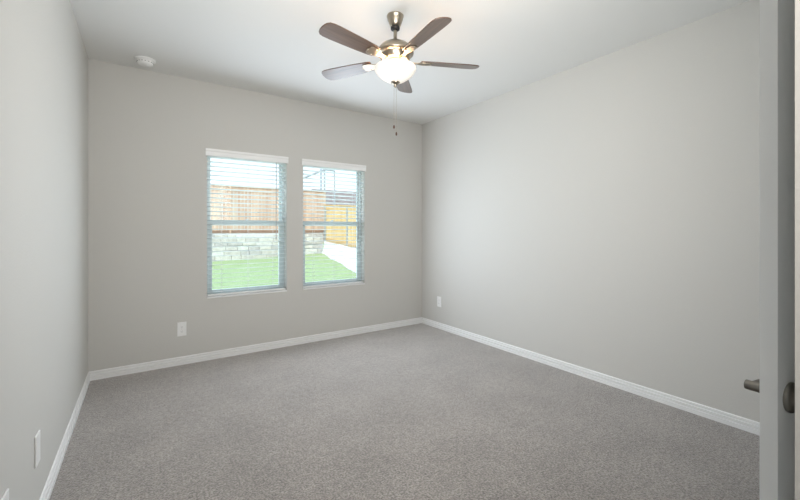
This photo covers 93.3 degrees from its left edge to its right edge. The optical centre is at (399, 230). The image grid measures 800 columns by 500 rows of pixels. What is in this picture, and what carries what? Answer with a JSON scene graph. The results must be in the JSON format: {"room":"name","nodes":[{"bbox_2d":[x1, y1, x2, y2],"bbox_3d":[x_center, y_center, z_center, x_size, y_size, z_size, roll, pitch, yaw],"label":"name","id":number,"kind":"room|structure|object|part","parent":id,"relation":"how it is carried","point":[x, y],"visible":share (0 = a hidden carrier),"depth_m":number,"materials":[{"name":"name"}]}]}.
{"room":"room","nodes":[
{"label":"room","id":0,"kind":"room"},
{"bbox_2d":[0,0,87,499],"bbox_3d":[-1.052,-0.089,0.734,0.150,2.740,5.897,0,0,-34],"label":"wall","id":1,"kind":"structure","parent":0,"point":[44,58],"depth_m":1.71,"materials":[{"name":"grey paint"}]},
{"bbox_2d":[1,488,8,499],"bbox_3d":[-1.310,0.943,1.252,0.008,0.134,0.076,0,0,-34],"label":"wall plate","id":2,"kind":"object","parent":1,"relation":"attached to","point":[6,494],"visible":1,"depth_m":1.26,"materials":[{"name":"white plastic"}]},
{"bbox_2d":[34,430,39,467],"bbox_3d":[-1.577,0.951,1.645,0.008,0.134,0.076,0,0,-34],"label":"wall plate","id":3,"kind":"object","parent":1,"relation":"attached to","point":[37,437],"visible":1,"depth_m":1.63,"materials":[{"name":"white plastic"}]},
{"bbox_2d":[39,372,89,499],"bbox_3d":[-1.022,1.242,0.836,0.015,0.077,5.732,0,0,-34],"label":"baseboard","id":4,"kind":"structure","parent":1,"relation":"attached to","point":[46,493],"depth_m":2.15,"materials":[{"name":"white paint"}]},
{"bbox_2d":[88,59,421,371],"bbox_3d":[-1.215,-0.089,4.280,3.873,2.740,0.150,0,0,-34],"label":"wall","id":5,"kind":"structure","parent":0,"point":[149,132],"depth_m":3.68,"materials":[{"name":"grey paint"}]},
{"bbox_2d":[177,322,185,336],"bbox_3d":[-2.077,0.943,3.598,0.076,0.132,0.009,0,0,-34],"label":"power outlet","id":6,"kind":"object","parent":5,"relation":"attached to","point":[181,326],"visible":1,"depth_m":3.59,"materials":[{"name":"white plastic"}]},
{"bbox_2d":[207,156,286,298],"bbox_3d":[-1.614,-0.059,4.002,0.788,1.470,0.155,0,0,-34],"label":"window","id":7,"kind":"structure","parent":5,"relation":"in","point":[247,223],"depth_m":4.02,"materials":[{"name":"grey plastic"}]},
{"bbox_3d":[-1.648,-0.407,4.052,0.732,0.718,0.022,0,0,-34],"label":"sash","id":8,"kind":"part","parent":7,"relation":"part of","materials":[{"name":"clear glass"}]},
{"bbox_3d":[-1.633,0.271,4.030,0.732,0.752,0.024,0,0,-34],"label":"sash","id":9,"kind":"part","parent":7,"relation":"part of","materials":[{"name":"clear glass"}]},
{"bbox_2d":[205,148,288,295],"bbox_3d":[-1.588,-0.073,3.963,0.818,1.461,0.083,0,0,-34],"label":"window blind","id":10,"kind":"object","parent":7,"relation":"attached to","point":[219,154],"visible":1,"depth_m":3.96,"materials":[{"name":"white plastic"}]},
{"bbox_3d":[-1.597,0.649,3.976,0.776,0.016,0.050,0,0,-34],"label":"rail","id":11,"kind":"part","parent":10,"relation":"part of","materials":[{"name":"white plastic"}]},
{"bbox_3d":[-1.383,-0.053,4.121,0.002,1.392,0.052,0,0,-34],"label":"ladder cord","id":12,"kind":"part","parent":10,"relation":"part of","materials":[{"name":"white fabric"}]},
{"bbox_3d":[-1.597,0.668,3.976,0.788,0.015,0.093,0,0,-34],"label":"sill","id":13,"kind":"part","parent":7,"relation":"part of","materials":[{"name":"white paint"}]},
{"bbox_2d":[89,317,421,380],"bbox_3d":[-1.169,1.242,4.212,3.573,0.077,0.015,0,0,-34],"label":"baseboard","id":14,"kind":"structure","parent":5,"relation":"attached to","point":[159,364],"depth_m":3.86,"materials":[{"name":"white paint"}]},
{"bbox_2d":[303,165,364,289],"bbox_3d":[-0.808,-0.059,4.551,0.790,1.470,0.155,0,0,-34],"label":"window","id":15,"kind":"structure","parent":5,"relation":"in","point":[358,250],"depth_m":4.65,"materials":[{"name":"grey plastic"}]},
{"bbox_3d":[-0.842,-0.407,4.601,0.734,0.718,0.022,0,0,-34],"label":"sash","id":16,"kind":"part","parent":15,"relation":"part of","materials":[{"name":"clear glass"}]},
{"bbox_3d":[-0.827,0.271,4.578,0.734,0.752,0.024,0,0,-34],"label":"sash","id":17,"kind":"part","parent":15,"relation":"part of","materials":[{"name":"clear glass"}]},
{"bbox_2d":[302,159,365,287],"bbox_3d":[-0.782,-0.073,4.512,0.820,1.461,0.083,0,0,-34],"label":"window blind","id":18,"kind":"object","parent":15,"relation":"attached to","point":[309,163],"visible":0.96,"depth_m":4.50,"materials":[{"name":"white plastic"}]},
{"bbox_3d":[-1.005,-0.053,4.379,0.002,1.392,0.052,0,0,-34],"label":"ladder cord","id":19,"kind":"part","parent":18,"relation":"part of","materials":[{"name":"white fabric"}]},
{"bbox_3d":[-0.791,0.649,4.525,0.778,0.016,0.050,0,0,-34],"label":"rail","id":20,"kind":"part","parent":18,"relation":"part of","materials":[{"name":"white plastic"}]},
{"bbox_3d":[-0.577,-0.053,4.670,0.002,1.392,0.052,0,0,-34],"label":"ladder cord","id":21,"kind":"part","parent":18,"relation":"part of","materials":[{"name":"white fabric"}]},
{"bbox_3d":[-0.791,0.668,4.525,0.790,0.015,0.093,0,0,-34],"label":"sill","id":22,"kind":"part","parent":15,"relation":"part of","materials":[{"name":"white paint"}]},
{"bbox_3d":[-0.835,-0.059,4.589,0.790,1.469,0.062,0,0,-34],"label":"frame","id":23,"kind":"part","parent":15,"relation":"part of","materials":[{"name":"grey plastic"}]},
{"bbox_2d":[49,323,759,499],"bbox_3d":[0.444,1.341,1.843,3.873,0.120,6.047,0,0,-34],"label":"floor","id":24,"kind":"structure","parent":0,"point":[421,411],"depth_m":2.38,"materials":[{"name":"carpet"}]},
{"bbox_2d":[70,0,749,123],"bbox_3d":[0.444,-1.534,1.843,3.873,0.150,6.047,0,0,-34],"label":"ceiling","id":25,"kind":"structure","parent":0,"point":[272,47],"depth_m":2.91,"materials":[{"name":"white paint"}]},
{"bbox_2d":[134,56,155,66],"bbox_3d":[-2.180,-1.433,3.234,0.152,0.052,0.152,0,0,-34],"label":"smoke detector","id":26,"kind":"object","parent":25,"relation":"attached to","point":[144,61],"visible":1,"depth_m":3.20,"materials":[{"name":"white plastic"}]},
{"bbox_2d":[319,11,478,135],"bbox_3d":[-0.028,-1.069,2.538,1.138,0.779,1.122,0,0,-34],"label":"ceiling fan","id":27,"kind":"object","parent":25,"relation":"hanging from","point":[395,67],"visible":1,"depth_m":2.48,"materials":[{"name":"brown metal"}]},
{"bbox_3d":[-0.380,-1.153,2.742,0.422,0.007,0.126,0,-12,26],"label":"blade","id":28,"kind":"part","parent":27,"relation":"part of","materials":[{"name":"brown wood"}]},
{"bbox_3d":[-0.299,-1.153,2.295,0.126,0.007,0.422,-16,-11,43],"label":"blade","id":29,"kind":"part","parent":27,"relation":"part of","materials":[{"name":"brown wood"}]},
{"bbox_3d":[-0.032,-1.055,2.574,0.286,0.108,0.286,0,0,-34],"label":"lamp shade","id":30,"kind":"part","parent":27,"relation":"part of","materials":[{"name":"white glass"}]},
{"bbox_3d":[0.020,-1.153,2.957,0.126,0.007,0.422,12,2,8],"label":"blade","id":31,"kind":"part","parent":27,"relation":"part of","materials":[{"name":"brown wood"}]},
{"bbox_3d":[0.150,-1.153,2.234,0.126,0.007,0.422,-14,6,-28],"label":"blade","id":32,"kind":"part","parent":27,"relation":"part of","materials":[{"name":"brown wood"}]},
{"bbox_3d":[0.347,-1.153,2.643,0.422,0.007,0.126,0,12,-10],"label":"blade","id":33,"kind":"part","parent":27,"relation":"part of","materials":[{"name":"brown wood"}]},
{"bbox_2d":[422,0,759,421],"bbox_3d":[2.025,-0.089,2.829,0.150,2.740,5.897,0,0,-34],"label":"wall","id":34,"kind":"structure","parent":0,"point":[601,214],"depth_m":3.05,"materials":[{"name":"grey paint"}]},
{"bbox_2d":[437,296,440,306],"bbox_3d":[0.509,0.931,4.914,0.009,0.132,0.076,0,0,-34],"label":"power outlet","id":35,"kind":"object","parent":34,"relation":"attached to","point":[438,297],"visible":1,"depth_m":4.92,"materials":[{"name":"white plastic"}]},
{"bbox_2d":[422,317,759,435],"bbox_3d":[1.437,1.242,3.546,0.015,0.077,4.019,0,0,-34],"label":"baseboard","id":36,"kind":"structure","parent":34,"relation":"attached to","point":[742,423],"depth_m":3.04,"materials":[{"name":"white paint"}]},
{"bbox_2d":[795,0,799,499],"bbox_3d":[1.566,-0.089,1.135,2.515,2.740,0.113,0,0,-34],"label":"wall","id":37,"kind":"structure","parent":0,"point":[797,2],"depth_m":0.47,"materials":[{"name":"grey paint"}]},
{"bbox_2d":[744,0,794,499],"bbox_3d":[1.211,0.258,1.066,0.677,2.023,0.137,0,0,-24],"label":"door","id":38,"kind":"structure","parent":37,"relation":"in","point":[775,385],"depth_m":0.93,"materials":[{"name":"white paint"}]},
{"bbox_3d":[0.969,0.413,0.925,0.074,0.074,0.020,0,0,-24],"label":"handle","id":39,"kind":"part","parent":38,"relation":"part of","materials":[{"name":"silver metal"}]},
{"label":"outside","id":40,"kind":"structure","parent":0,"visible":0},
{"bbox_2d":[212,242,355,289],"bbox_3d":[-3.650,1.219,16.021,40.000,1.704,22.000,0,0,-34],"label":"lawn","id":41,"kind":"structure","parent":40,"point":[321,259],"depth_m":12.10,"materials":[{"name":"green plant"}]},
{"bbox_2d":[212,234,322,261],"bbox_3d":[-10.749,0.917,14.064,16.629,1.427,0.350,0,0,-34],"label":"wall","id":42,"kind":"structure","parent":41,"relation":"on","point":[266,246],"depth_m":16.71,"materials":[{"name":"stone"}]},
{"bbox_2d":[210,185,325,234],"bbox_3d":[-10.554,-0.869,14.227,16.566,2.140,0.120,0,0,-34],"label":"wooden fence","id":43,"kind":"object","parent":42,"relation":"on","point":[211,186],"visible":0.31,"depth_m":16.94,"materials":[{"name":"brown wood"}]},
{"bbox_3d":[-7.353,-0.849,16.370,0.070,2.070,0.060,0,0,-34],"label":"post","id":44,"kind":"part","parent":43,"relation":"part of","materials":[{"name":"brown wood"}]},
{"bbox_2d":[304,169,334,236],"bbox_3d":[-4.300,-1.253,20.058,1.872,4.068,0.110,0,0,-34],"label":"metal pole","id":45,"kind":"object","parent":41,"relation":"on","point":[325,170],"visible":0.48,"depth_m":20.19,"materials":[{"name":"grey"}]},
{"bbox_2d":[311,189,355,241],"bbox_3d":[-1.460,-0.844,35.904,17.200,5.250,10.200,0,0,-34],"label":"house","id":46,"kind":"structure","parent":41,"relation":"on","point":[327,193],"depth_m":30.87,"materials":[{"name":"beige brick"}]},
{"bbox_2d":[322,241,355,272],"bbox_3d":[-1.530,0.979,12.205,3.531,0.885,13.000,0,0,-34],"label":"gravel bed","id":47,"kind":"object","parent":41,"relation":"on","point":[328,252],"visible":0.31,"depth_m":15.78,"materials":[{"name":"white gravel"}]},
{"bbox_2d":[324,205,355,246],"bbox_3d":[-0.054,0.086,13.299,0.120,2.690,13.014,0,0,-34],"label":"wooden fence","id":48,"kind":"object","parent":41,"relation":"on","point":[335,233],"visible":0.19,"depth_m":17.20,"materials":[{"name":"yellow wood"}]},
{"bbox_3d":[-3.665,-0.327,18.549,0.060,1.750,0.070,0,0,-34],"label":"post","id":49,"kind":"part","parent":48,"relation":"part of","materials":[{"name":"grey"}]},
{"bbox_3d":[-2.314,-0.162,16.565,0.060,1.750,0.070,0,0,-34],"label":"post","id":50,"kind":"part","parent":48,"relation":"part of","materials":[{"name":"grey"}]}
]}

